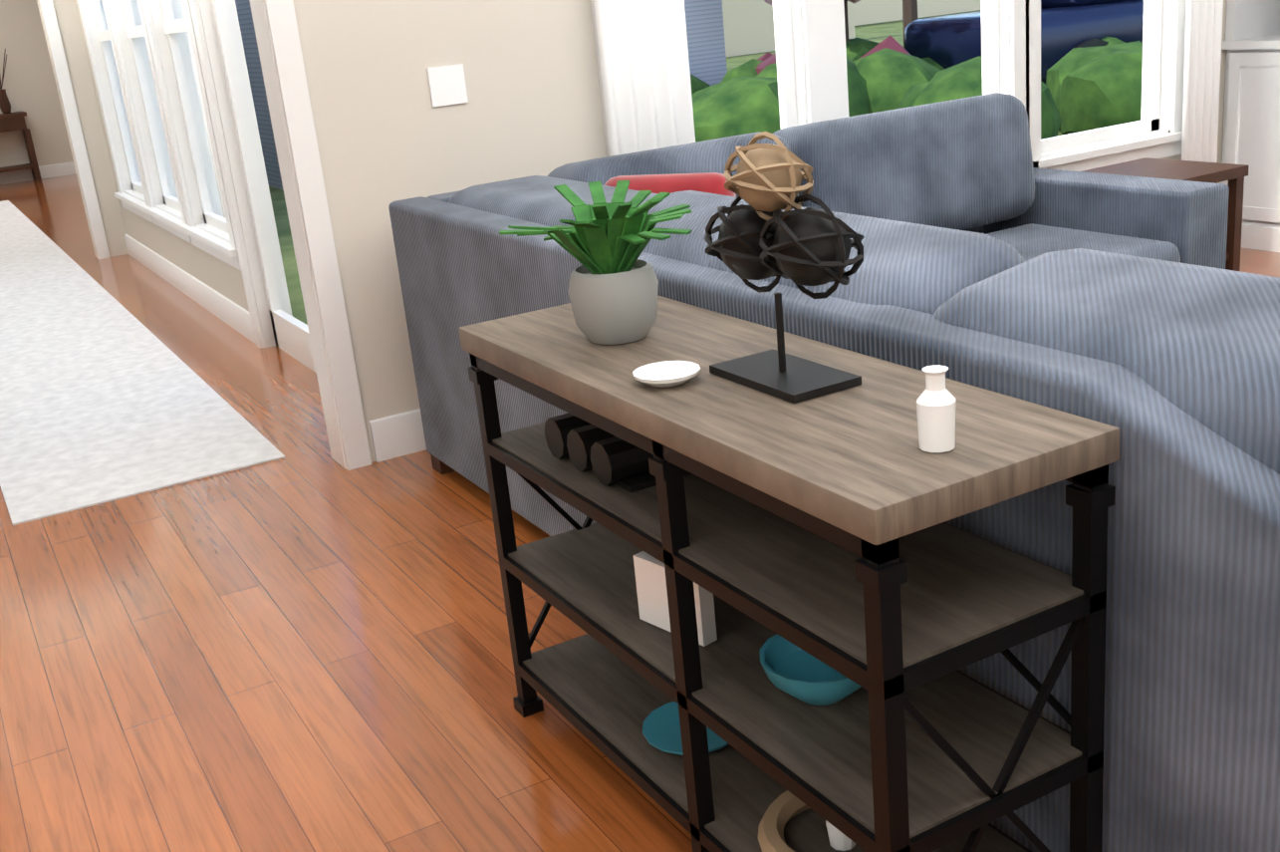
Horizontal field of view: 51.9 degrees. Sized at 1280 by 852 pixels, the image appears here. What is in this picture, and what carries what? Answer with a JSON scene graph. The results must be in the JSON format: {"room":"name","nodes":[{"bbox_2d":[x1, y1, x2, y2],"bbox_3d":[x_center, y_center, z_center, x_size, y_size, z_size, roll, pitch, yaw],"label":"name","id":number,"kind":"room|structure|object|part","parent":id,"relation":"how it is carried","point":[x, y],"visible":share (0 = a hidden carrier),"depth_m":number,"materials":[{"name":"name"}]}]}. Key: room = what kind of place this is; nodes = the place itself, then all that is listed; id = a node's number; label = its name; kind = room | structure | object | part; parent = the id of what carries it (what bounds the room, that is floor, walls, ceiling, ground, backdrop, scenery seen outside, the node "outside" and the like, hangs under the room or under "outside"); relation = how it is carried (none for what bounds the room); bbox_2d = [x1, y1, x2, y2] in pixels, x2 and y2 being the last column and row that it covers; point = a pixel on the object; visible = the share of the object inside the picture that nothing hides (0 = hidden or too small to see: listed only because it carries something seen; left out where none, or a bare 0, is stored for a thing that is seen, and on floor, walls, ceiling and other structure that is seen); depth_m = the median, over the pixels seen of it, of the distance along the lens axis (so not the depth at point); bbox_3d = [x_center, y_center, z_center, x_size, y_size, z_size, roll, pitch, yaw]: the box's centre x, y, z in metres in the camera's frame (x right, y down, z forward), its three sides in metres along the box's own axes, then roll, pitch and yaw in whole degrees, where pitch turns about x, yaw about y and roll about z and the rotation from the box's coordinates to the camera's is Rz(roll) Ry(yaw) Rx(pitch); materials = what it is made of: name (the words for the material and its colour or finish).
{"room":"living room","nodes":[
{"label":"living room","id":0,"kind":"room"},
{"bbox_2d":[0,0,73,167],"bbox_3d":[-7.932,-3.892,14.211,3.100,2.740,0.150,-15,20,-26],"label":"wall","id":1,"kind":"structure","parent":0,"point":[29,84],"depth_m":14.78,"materials":[{"name":"beige paint"}]},
{"bbox_2d":[36,0,127,257],"bbox_3d":[-4.366,-2.323,8.395,1.550,2.740,0.150,-15,20,-26],"label":"door frame","id":2,"kind":"structure","parent":0,"point":[87,106],"depth_m":8.80,"materials":[{"name":"beige paint"}]},
{"bbox_2d":[74,0,249,311],"bbox_3d":[-3.696,-2.759,9.505,0.800,2.740,12.450,-15,20,-26],"label":"wall","id":3,"kind":"structure","parent":0,"point":[223,278],"depth_m":7.53,"materials":[{"name":"beige paint"}]},
{"bbox_2d":[77,0,316,372],"bbox_3d":[-2.385,-1.829,6.662,0.200,2.515,4.450,-15,20,-26],"label":"window frames","id":4,"kind":"structure","parent":3,"relation":"in","point":[141,61],"depth_m":6.57,"materials":[{"name":"white wood"}]},
{"bbox_2d":[0,161,426,462],"bbox_3d":[-2.498,-0.843,7.513,7.900,0.140,17.850,-15,20,-26],"label":"baseboard","id":5,"kind":"structure","parent":3,"relation":"attached to","point":[397,435],"depth_m":6.63,"materials":[{"name":"white wood"}]},
{"bbox_2d":[0,173,1279,851],"bbox_3d":[-2.314,-0.819,7.687,8.360,0.050,18.150,-15,20,-26],"label":"floor","id":6,"kind":"structure","parent":0,"point":[303,645],"depth_m":3.05,"materials":[{"name":"brown wood"}]},
{"bbox_2d":[0,111,41,182],"bbox_3d":[-7.026,-3.070,14.617,0.520,0.760,0.400,-15,20,-26],"label":"table","id":7,"kind":"object","parent":6,"relation":"on","point":[11,122],"visible":1,"depth_m":14.52,"materials":[{"name":"brown wood"}]},
{"bbox_2d":[0,48,10,114],"bbox_3d":[-7.099,-3.780,14.378,0.452,0.741,0.243,-15,20,-26],"label":"vase","id":8,"kind":"object","parent":7,"relation":"on","point":[5,106],"visible":0.98,"depth_m":14.45,"materials":[{"name":"brown wood"}]},
{"bbox_2d":[0,200,284,524],"bbox_3d":[-4.130,-0.974,8.614,0.860,0.006,10.330,-15,20,-26],"label":"runner rug","id":9,"kind":"object","parent":6,"relation":"on","point":[106,395],"visible":0.9,"depth_m":5.35,"materials":[{"name":"white carpet"}]},
{"bbox_2d":[458,294,1119,851],"bbox_3d":[0.165,0.295,2.186,0.390,0.820,1.224,-15,20,-26],"label":"console table","id":10,"kind":"object","parent":6,"relation":"on","point":[821,530],"visible":0.96,"depth_m":1.85,"materials":[{"name":"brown wood"}]},
{"bbox_2d":[499,180,691,344],"bbox_3d":[-0.066,-0.275,2.262,0.347,0.249,0.330,-15,20,-26],"label":"potted plant","id":11,"kind":"object","parent":10,"relation":"on","point":[613,288],"visible":1,"depth_m":2.21,"materials":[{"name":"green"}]},
{"bbox_2d":[544,413,692,492],"bbox_3d":[-0.004,0.018,2.338,0.240,0.076,0.290,-15,20,-26],"label":"wine rack","id":12,"kind":"object","parent":10,"relation":"on","point":[607,457],"visible":0.42,"depth_m":2.23,"materials":[{"name":"black paint"}]},
{"bbox_2d":[632,360,700,387],"bbox_3d":[0.041,-0.076,2.000,0.101,0.018,0.104,-15,20,-26],"label":"plate","id":13,"kind":"object","parent":10,"relation":"on","point":[666,374],"visible":1,"depth_m":2.00,"materials":[{"name":"white ceramic"}]},
{"bbox_2d":[633,550,717,646],"bbox_3d":[0.058,0.286,2.203,0.030,0.120,0.160,-20,23,-37],"label":"box","id":14,"kind":"object","parent":10,"relation":"on","point":[649,573],"visible":0.5,"depth_m":2.21,"materials":[{"name":"white ceramic"}]},
{"bbox_2d":[642,701,729,755],"bbox_3d":[0.095,0.541,2.355,0.184,0.018,0.184,-15,20,-26],"label":"plate","id":15,"kind":"object","parent":10,"relation":"on","point":[661,728],"visible":0.48,"depth_m":2.34,"materials":[{"name":"teal ceramic"}]},
{"bbox_2d":[704,131,864,403],"bbox_3d":[0.205,-0.241,1.895,0.160,0.364,0.276,-15,20,-26],"label":"sculpture","id":16,"kind":"object","parent":10,"relation":"on","point":[762,235],"visible":1,"depth_m":1.84,"materials":[{"name":"black paint"}]},
{"bbox_2d":[758,789,855,851],"bbox_3d":[0.306,0.583,2.001,0.260,0.120,0.260,-15,20,-26],"label":"hoop","id":17,"kind":"object","parent":10,"relation":"on","point":[783,809],"visible":0.27,"depth_m":2.02,"materials":[{"name":"beige wood"}]},
{"bbox_2d":[760,633,861,705],"bbox_3d":[0.270,0.370,1.970,0.180,0.070,0.180,-15,20,-26],"label":"bowl","id":18,"kind":"object","parent":10,"relation":"on","point":[793,669],"visible":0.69,"depth_m":1.98,"materials":[{"name":"teal ceramic"}]},
{"bbox_2d":[916,365,955,452],"bbox_3d":[0.362,-0.022,1.607,0.048,0.100,0.048,-15,20,-26],"label":"bottle","id":19,"kind":"object","parent":10,"relation":"on","point":[935,405],"visible":1,"depth_m":1.59,"materials":[{"name":"white ceramic"}]},
{"bbox_2d":[388,92,1279,851],"bbox_3d":[1.238,-0.177,3.106,2.480,0.930,3.640,-15,20,-26],"label":"sofa","id":20,"kind":"object","parent":6,"relation":"on","point":[1140,316],"visible":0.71,"depth_m":1.94,"materials":[{"name":"blue fabric"}]},
{"bbox_2d":[1081,157,1249,270],"bbox_3d":[1.960,-0.720,5.147,0.600,0.540,0.480,-15,20,-26],"label":"table","id":21,"kind":"object","parent":6,"relation":"on","point":[1233,174],"depth_m":5.06,"materials":[{"name":"brown wood"}]},
{"bbox_2d":[1220,0,1279,252],"bbox_3d":[3.096,-2.022,5.223,0.429,2.736,1.472,-15,20,-26],"label":"cabinet","id":22,"kind":"object","parent":6,"relation":"on","point":[1250,44],"visible":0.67,"depth_m":5.88,"materials":[{"name":"white wood"}]},
{"bbox_2d":[292,0,1227,462],"bbox_3d":[0.371,-1.580,4.711,6.110,2.740,0.150,-15,20,-26],"label":"wall","id":23,"kind":"structure","parent":0,"point":[386,133],"depth_m":4.20,"materials":[{"name":"beige paint"}]},
{"bbox_2d":[39,0,371,470],"bbox_3d":[-1.595,-0.869,3.644,1.370,2.440,0.022,-15,20,-26],"label":"door frame","id":24,"kind":"structure","parent":23,"relation":"attached to","point":[284,77],"depth_m":3.98,"materials":[{"name":"white wood"}]},
{"bbox_2d":[426,63,468,107],"bbox_3d":[-0.611,-1.080,4.174,0.120,0.120,0.007,-15,20,-26],"label":"switch plate","id":25,"kind":"object","parent":23,"relation":"attached to","point":[447,86],"visible":1,"depth_m":4.17,"materials":[{"name":"white plastic"}]},
{"bbox_2d":[593,0,695,156],"bbox_3d":[0.238,-1.437,4.517,1.044,2.577,0.110,-15,20,-26],"label":"curtain","id":26,"kind":"object","parent":23,"relation":"attached to","point":[644,65],"depth_m":4.42,"materials":[{"name":"white fabric"}]},
{"bbox_2d":[590,0,1186,171],"bbox_3d":[1.063,-1.882,5.006,2.960,2.075,0.200,-15,20,-26],"label":"window frames","id":27,"kind":"structure","parent":23,"relation":"in","point":[811,53],"depth_m":5.34,"materials":[{"name":"white wood"}]},
{"bbox_2d":[1181,0,1223,162],"bbox_3d":[2.027,-1.923,5.438,1.104,2.577,0.110,-15,20,-26],"label":"curtain","id":28,"kind":"object","parent":23,"relation":"attached to","point":[1203,18],"depth_m":5.75,"materials":[{"name":"white fabric"}]},
{"bbox_3d":[2.407,-1.994,5.605,0.220,2.535,0.048,-15,20,-26],"label":"curtain panel","id":29,"kind":"part","parent":28,"relation":"part of","materials":[{"name":"white fabric"}]},
{"label":"outside","id":30,"kind":"structure","parent":0,"visible":0},
{"bbox_2d":[268,9,1063,324],"bbox_3d":[3.728,-6.394,23.168,90.000,0.130,90.000,-15,20,-26],"label":"ground","id":31,"kind":"structure","parent":30,"point":[877,32],"depth_m":11.46,"materials":[{"name":"green plant"}]},
{"bbox_2d":[235,0,727,190],"bbox_3d":[-3.263,-6.282,15.625,5.350,5.720,8.400,-15,20,-26],"label":"house","id":32,"kind":"structure","parent":31,"relation":"on","point":[705,40],"depth_m":13.75,"materials":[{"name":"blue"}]},
{"bbox_2d":[722,0,855,56],"bbox_3d":[0.153,-8.163,26.481,10.400,1.820,0.100,-15,20,-26],"label":"fence","id":33,"kind":"object","parent":31,"relation":"on","point":[748,26],"depth_m":27.64,"materials":[{"name":"beige"}]},
{"bbox_2d":[764,0,860,41],"bbox_3d":[2.012,-4.625,13.582,2.426,2.863,2.795,-15,20,-26],"label":"blossom tree","id":34,"kind":"object","parent":31,"relation":"on","point":[770,2],"visible":0.1,"depth_m":13.70,"materials":[{"name":"brown plant"}]},
{"bbox_2d":[902,0,917,47],"bbox_3d":[4.239,-9.952,16.426,11.151,10.722,13.171,-15,20,-26],"label":"bare tree","id":35,"kind":"object","parent":31,"relation":"on","point":[909,11],"depth_m":22.22,"materials":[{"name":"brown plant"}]},
{"bbox_2d":[690,35,1142,142],"bbox_3d":[2.890,-3.136,12.429,7.919,1.203,5.664,-15,20,-26],"label":"bushes","id":36,"kind":"object","parent":31,"relation":"on","point":[1088,89],"visible":0.38,"depth_m":10.21,"materials":[{"name":"green plant"}]},
{"bbox_2d":[853,0,981,25],"bbox_3d":[7.131,-16.247,43.946,22.000,4.820,15.000,-15,20,-26],"label":"house","id":37,"kind":"structure","parent":31,"relation":"on","point":[872,11],"depth_m":36.91,"materials":[{"name":"beige"}]},
{"bbox_2d":[903,0,1143,84],"bbox_3d":[4.979,-4.298,13.867,4.300,1.500,2.000,-15,20,-26],"label":"car","id":38,"kind":"object","parent":31,"relation":"on","point":[948,41],"visible":0.23,"depth_m":12.75,"materials":[{"name":"blue metal"}]}
]}

